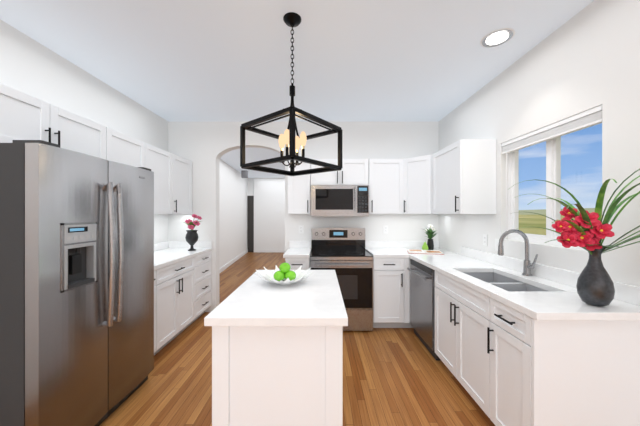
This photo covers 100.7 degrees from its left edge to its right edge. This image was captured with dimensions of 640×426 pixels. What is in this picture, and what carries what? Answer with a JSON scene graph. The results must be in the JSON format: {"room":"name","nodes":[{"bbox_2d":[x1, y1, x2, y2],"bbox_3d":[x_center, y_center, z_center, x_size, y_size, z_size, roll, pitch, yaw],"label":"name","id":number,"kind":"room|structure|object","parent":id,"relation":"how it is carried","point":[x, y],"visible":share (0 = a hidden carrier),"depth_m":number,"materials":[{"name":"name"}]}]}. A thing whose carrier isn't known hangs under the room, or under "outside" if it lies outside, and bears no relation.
{"room":"kitchen","nodes":[
{"label":"kitchen","id":0,"kind":"room"},
{"bbox_2d":[0,19,167,242],"bbox_3d":[-2.270,0.040,-0.580,0.140,2.760,9.120,0,0,0],"label":"wall","id":1,"kind":"structure","parent":0,"point":[31,67],"depth_m":2.37,"materials":[{"name":"white paint"}]},
{"bbox_2d":[0,83,107,159],"bbox_3d":[-2.023,-0.580,1.816,0.350,0.360,0.960,0,0,0],"label":"upper cabinet","id":2,"kind":"object","parent":1,"relation":"attached to","point":[23,116],"depth_m":1.78,"materials":[{"name":"white wood"}]},
{"bbox_2d":[108,127,175,213],"bbox_3d":[-2.023,-0.380,2.838,0.350,0.760,1.085,0,0,0],"label":"upper cabinet","id":3,"kind":"object","parent":1,"relation":"attached to","point":[122,148],"depth_m":2.97,"materials":[{"name":"white wood"}]},
{"bbox_2d":[154,243,167,250],"bbox_3d":[-2.188,0.440,3.061,0.020,0.100,1.551,0,0,0],"label":"backsplash","id":4,"kind":"structure","parent":1,"relation":"attached to","point":[157,246],"depth_m":3.60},
{"bbox_2d":[176,155,191,213],"bbox_3d":[-2.023,-0.380,3.549,0.350,0.760,0.576,0,0,0],"label":"upper cabinet","id":5,"kind":"object","parent":1,"relation":"attached to","point":[183,166],"depth_m":3.60,"materials":[{"name":"white wood"}]},
{"bbox_2d":[219,159,247,273],"bbox_3d":[-2.502,0.040,6.917,0.116,2.760,5.900,0,0,-5],"label":"wall","id":6,"kind":"structure","parent":0,"point":[232,216],"depth_m":7.51,"materials":[{"name":"white paint"}]},
{"bbox_2d":[247,196,247,248],"bbox_3d":[-2.780,0.040,11.580,0.180,2.760,3.280,0,0,0],"label":"wall","id":7,"kind":"structure","parent":0,"point":[247,222],"depth_m":9.93,"materials":[{"name":"white paint"}]},
{"bbox_2d":[254,178,284,251],"bbox_3d":[-0.635,0.040,9.862,3.670,2.760,0.156,0,0,0],"label":"wall","id":8,"kind":"structure","parent":0,"point":[269,221],"depth_m":9.77,"materials":[{"name":"white paint"}]},
{"bbox_2d":[247,178,253,251],"bbox_3d":[-2.585,0.040,9.890,0.230,2.760,0.080,0,0,0],"label":"doorway","id":9,"kind":"structure","parent":8,"relation":"in","point":[250,188],"depth_m":9.87,"materials":[{"name":"grey"}]},
{"bbox_2d":[99,252,494,425],"bbox_3d":[-1.000,1.450,4.630,8.400,0.060,19.540,0,0,0],"label":"floor","id":10,"kind":"structure","parent":0,"point":[397,377],"depth_m":2.22,"materials":[{"name":"brown wood"}]},
{"bbox_2d":[0,140,153,425],"bbox_3d":[-1.759,0.520,1.805,0.818,1.800,0.930,0,0,0],"label":"fridge","id":11,"kind":"object","parent":10,"relation":"on","point":[76,288],"visible":1,"depth_m":1.51,"materials":[{"name":"grey metal"}]},
{"bbox_2d":[154,267,163,354],"bbox_3d":[-1.883,0.975,2.443,0.630,0.890,0.315,0,0,0],"label":"base cabinet","id":12,"kind":"object","parent":10,"relation":"on","point":[158,271],"depth_m":2.59,"materials":[{"name":"white wood"}]},
{"bbox_2d":[164,255,195,346],"bbox_3d":[-1.883,0.975,2.901,0.630,0.890,0.840,0,0,0],"label":"base cabinet","id":13,"kind":"object","parent":10,"relation":"on","point":[182,287],"depth_m":2.96,"materials":[{"name":"white wood"}]},
{"bbox_2d":[154,247,211,266],"bbox_3d":[-1.878,0.510,3.061,0.640,0.040,1.551,0,0,0],"label":"countertop","id":14,"kind":"structure","parent":13,"relation":"on","point":[170,254],"depth_m":3.21,"materials":[{"name":"white stone"}]},
{"bbox_2d":[184,214,201,250],"bbox_3d":[-1.717,0.244,3.564,0.272,0.490,0.273,0,0,0],"label":"vase","id":15,"kind":"object","parent":14,"relation":"on","point":[191,237],"visible":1,"depth_m":3.52,"materials":[{"name":"black ceramic"}]},
{"bbox_2d":[196,251,211,318],"bbox_3d":[-1.883,0.975,3.549,0.630,0.890,0.576,0,0,0],"label":"base cabinet","id":16,"kind":"object","parent":10,"relation":"on","point":[203,262],"depth_m":3.58,"materials":[{"name":"white wood"}]},
{"bbox_2d":[204,270,347,425],"bbox_3d":[-0.197,0.955,1.790,0.700,0.930,1.080,0,0,0],"label":"kitchen island","id":17,"kind":"object","parent":10,"relation":"on","point":[277,354],"visible":1,"depth_m":1.29,"materials":[{"name":"white wood"}]},
{"bbox_2d":[254,260,313,284],"bbox_3d":[-0.247,0.409,1.883,0.437,0.159,0.435,0,0,0],"label":"bowl","id":18,"kind":"object","parent":17,"relation":"on","point":[284,274],"visible":1,"depth_m":1.85,"materials":[{"name":"white ceramic"}]},
{"bbox_2d":[285,258,309,269],"bbox_3d":[-0.275,0.975,3.523,0.300,0.890,0.630,0,0,0],"label":"base cabinet","id":19,"kind":"object","parent":10,"relation":"on","point":[295,263],"depth_m":3.21,"materials":[{"name":"white wood"}]},
{"bbox_2d":[283,246,310,257],"bbox_3d":[-0.285,0.510,3.518,0.320,0.040,0.640,0,0,0],"label":"countertop","id":20,"kind":"structure","parent":19,"relation":"on","point":[293,251],"depth_m":3.37,"materials":[{"name":"white stone"}]},
{"bbox_2d":[310,228,372,330],"bbox_3d":[0.260,0.810,3.459,0.758,1.220,0.698,0,0,0],"label":"stove","id":21,"kind":"object","parent":10,"relation":"on","point":[345,255],"visible":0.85,"depth_m":3.17,"materials":[{"name":"silver metal"}]},
{"bbox_2d":[366,250,410,327],"bbox_3d":[0.865,0.975,3.523,0.439,0.890,0.630,0,0,0],"label":"base cabinet","id":22,"kind":"object","parent":10,"relation":"on","point":[391,276],"depth_m":3.22,"materials":[{"name":"white wood"}]},
{"bbox_2d":[365,246,460,257],"bbox_3d":[1.180,0.510,3.518,1.070,0.040,0.640,0,0,0],"label":"countertop","id":23,"kind":"structure","parent":22,"relation":"on","point":[376,251],"depth_m":3.46,"materials":[{"name":"white stone"}]},
{"bbox_2d":[422,242,427,249],"bbox_3d":[1.400,0.422,3.530,0.084,0.134,0.084,0,0,0],"label":"pear","id":24,"kind":"object","parent":23,"relation":"on","point":[424,246],"visible":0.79,"depth_m":3.50,"materials":[{"name":"green food"}]},
{"bbox_2d":[407,249,443,254],"bbox_3d":[1.330,0.481,3.370,0.410,0.016,0.280,0,0,14],"label":"open cookbook","id":25,"kind":"object","parent":23,"relation":"on","point":[411,251],"visible":0.98,"depth_m":3.31,"materials":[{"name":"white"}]},
{"bbox_2d":[424,225,436,249],"bbox_3d":[1.500,0.315,3.612,0.241,0.348,0.242,0,0,0],"label":"vase","id":26,"kind":"object","parent":23,"relation":"on","point":[429,232],"visible":0.98,"depth_m":3.57,"materials":[{"name":"black ceramic"}]},
{"bbox_2d":[407,259,440,359],"bbox_3d":[1.347,0.977,2.855,0.652,0.886,0.610,0,0,0],"label":"dishwasher","id":27,"kind":"object","parent":10,"relation":"on","point":[423,300],"visible":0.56,"depth_m":2.77,"materials":[{"name":"grey metal"}]},
{"bbox_2d":[435,291,480,407],"bbox_3d":[1.403,1.090,2.080,0.630,0.660,0.880,0,0,0],"label":"base cabinet","id":28,"kind":"object","parent":10,"relation":"on","point":[457,324],"depth_m":2.05,"materials":[{"name":"white wood"}]},
{"bbox_2d":[481,291,639,425],"bbox_3d":[1.403,0.975,1.553,0.630,0.890,0.414,0,0,0],"label":"base cabinet","id":29,"kind":"object","parent":10,"relation":"on","point":[544,345],"depth_m":1.35,"materials":[{"name":"white wood"}]},
{"bbox_2d":[409,255,639,322],"bbox_3d":[1.398,0.512,2.256,0.640,0.044,1.880,0,0,0],"label":"countertop","id":30,"kind":"structure","parent":29,"relation":"on","point":[555,302],"depth_m":1.59,"materials":[{"name":"white stone"}]},
{"bbox_2d":[509,169,639,306],"bbox_3d":[1.391,0.103,1.402,0.599,0.773,0.717,0,0,0],"label":"vase","id":31,"kind":"object","parent":30,"relation":"on","point":[595,285],"visible":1,"depth_m":1.38,"materials":[{"name":"black ceramic"}]},
{"bbox_2d":[0,0,593,177],"bbox_3d":[-1.000,-1.380,4.630,8.400,0.080,19.540,0,0,0],"label":"ceiling","id":32,"kind":"structure","parent":0,"point":[353,60],"depth_m":2.17,"materials":[{"name":"white paint"}]},
{"bbox_2d":[241,170,247,177],"bbox_3d":[-2.330,-1.229,8.200,0.180,0.218,0.100,0,0,0],"label":"ceiling vent","id":33,"kind":"object","parent":32,"relation":"in","point":[244,173],"visible":1,"depth_m":8.15,"materials":[{"name":"grey metal"}]},
{"bbox_2d":[240,12,341,175],"bbox_3d":[-0.190,-0.821,1.820,0.494,1.037,0.494,0,0,39],"label":"pendant lantern","id":34,"kind":"object","parent":32,"relation":"hanging from","point":[290,140],"visible":1,"depth_m":1.78,"materials":[{"name":"black metal"}]},
{"bbox_2d":[480,28,514,46],"bbox_3d":[1.350,-1.336,2.020,0.224,0.008,0.224,0,0,0],"label":"recessed light","id":35,"kind":"object","parent":32,"relation":"in","point":[498,38],"visible":1,"depth_m":2.01,"materials":[{"name":"silver metal"}]},
{"bbox_2d":[168,122,438,311],"bbox_3d":[-0.240,0.040,3.910,3.920,2.760,0.140,0,0,0],"label":"wall","id":36,"kind":"structure","parent":0,"point":[204,147],"depth_m":3.84,"materials":[{"name":"white paint"}]},
{"bbox_2d":[168,241,211,246],"bbox_3d":[-1.868,0.440,3.827,0.620,0.100,0.020,0,0,0],"label":"backsplash","id":37,"kind":"structure","parent":36,"relation":"attached to","point":[170,243],"depth_m":3.82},
{"bbox_2d":[288,160,310,213],"bbox_3d":[-0.275,-0.365,3.663,0.300,0.730,0.350,0,0,0],"label":"upper cabinet","id":38,"kind":"object","parent":36,"relation":"attached to","point":[299,187],"depth_m":3.50,"materials":[{"name":"white wood"}]},
{"bbox_2d":[299,226,302,233],"bbox_3d":[-0.275,0.225,3.834,0.070,0.114,0.008,0,0,0],"label":"electrical outlet","id":39,"kind":"object","parent":36,"relation":"attached to","point":[300,229],"visible":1,"depth_m":3.83,"materials":[{"name":"white plastic"}]},
{"bbox_2d":[311,159,366,184],"bbox_3d":[0.260,-0.555,3.663,0.765,0.350,0.350,0,0,0],"label":"upper cabinet","id":40,"kind":"object","parent":36,"relation":"attached to","point":[353,171],"depth_m":3.49,"materials":[{"name":"white wood"}]},
{"bbox_2d":[311,185,368,215],"bbox_3d":[0.260,-0.172,3.610,0.758,0.405,0.453,0,0,0],"label":"over-the-range microwave","id":41,"kind":"object","parent":40,"relation":"attached to","point":[339,200],"visible":1,"depth_m":3.43,"materials":[{"name":"grey metal"}]},
{"bbox_2d":[289,242,438,245],"bbox_3d":[0.635,0.440,3.828,2.160,0.100,0.020,0,0,0],"label":"backsplash","id":42,"kind":"structure","parent":36,"relation":"attached to","point":[290,243],"depth_m":3.82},
{"bbox_2d":[367,159,398,213],"bbox_3d":[0.897,-0.365,3.644,0.504,0.730,0.388,0,0,0],"label":"upper cabinet","id":43,"kind":"object","parent":36,"relation":"attached to","point":[382,174],"depth_m":3.50,"materials":[{"name":"white wood"}]},
{"bbox_2d":[383,226,387,233],"bbox_3d":[0.950,0.225,3.834,0.070,0.114,0.008,0,0,0],"label":"electrical outlet","id":44,"kind":"object","parent":36,"relation":"attached to","point":[385,229],"visible":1,"depth_m":3.83,"materials":[{"name":"white plastic"}]},
{"bbox_2d":[399,154,432,213],"bbox_3d":[1.216,-0.365,3.368,0.339,0.730,0.280,0,0,0],"label":"upper cabinet","id":45,"kind":"object","parent":0,"relation":"attached to","point":[401,186],"depth_m":3.37,"materials":[{"name":"white wood"}]},
{"bbox_2d":[439,0,639,286],"bbox_3d":[1.790,0.040,-0.580,0.140,2.760,9.120,0,0,0],"label":"wall","id":46,"kind":"structure","parent":0,"point":[586,58],"depth_m":1.80,"materials":[{"name":"white paint"}]},
{"bbox_2d":[433,139,495,213],"bbox_3d":[1.543,-0.365,2.901,0.350,0.730,0.642,0,0,0],"label":"upper cabinet","id":47,"kind":"object","parent":46,"relation":"attached to","point":[464,171],"depth_m":2.58,"materials":[{"name":"white wood"}]},
{"bbox_2d":[483,234,487,245],"bbox_3d":[1.714,0.270,2.750,0.008,0.114,0.070,0,0,0],"label":"electrical outlet","id":48,"kind":"object","parent":46,"relation":"attached to","point":[485,240],"visible":1,"depth_m":2.74,"materials":[{"name":"white plastic"}]},
{"bbox_2d":[495,239,498,250],"bbox_3d":[1.712,0.300,2.560,0.012,0.114,0.070,0,0,0],"label":"electrical outlet","id":49,"kind":"object","parent":46,"relation":"attached to","point":[496,244],"visible":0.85,"depth_m":2.57,"materials":[{"name":"white plastic"}]},
{"bbox_2d":[449,247,639,306],"bbox_3d":[1.455,0.560,2.256,0.526,0.340,1.880,0,0,0],"label":"backsplash","id":50,"kind":"structure","parent":46,"relation":"attached to","point":[628,293],"depth_m":2.02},
{"bbox_2d":[502,105,601,249],"bbox_3d":[1.789,-0.215,2.067,0.132,0.910,0.905,0,0,0],"label":"window","id":51,"kind":"structure","parent":46,"relation":"in","point":[551,134],"depth_m":2.06,"materials":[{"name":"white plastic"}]},
{"label":"outside","id":52,"kind":"structure","parent":0,"visible":0},
{"bbox_2d":[519,215,601,234],"bbox_3d":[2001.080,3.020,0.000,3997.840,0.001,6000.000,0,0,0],"label":"ground","id":53,"kind":"structure","parent":52,"point":[527,223],"depth_m":76.22,"materials":[{"name":"green plant"}]},
{"bbox_2d":[519,208,601,214],"bbox_3d":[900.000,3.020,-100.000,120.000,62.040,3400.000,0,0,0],"label":"hills","id":54,"kind":"structure","parent":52,"point":[543,212],"depth_m":1036.73,"materials":[{"name":"green plant"}]}
]}

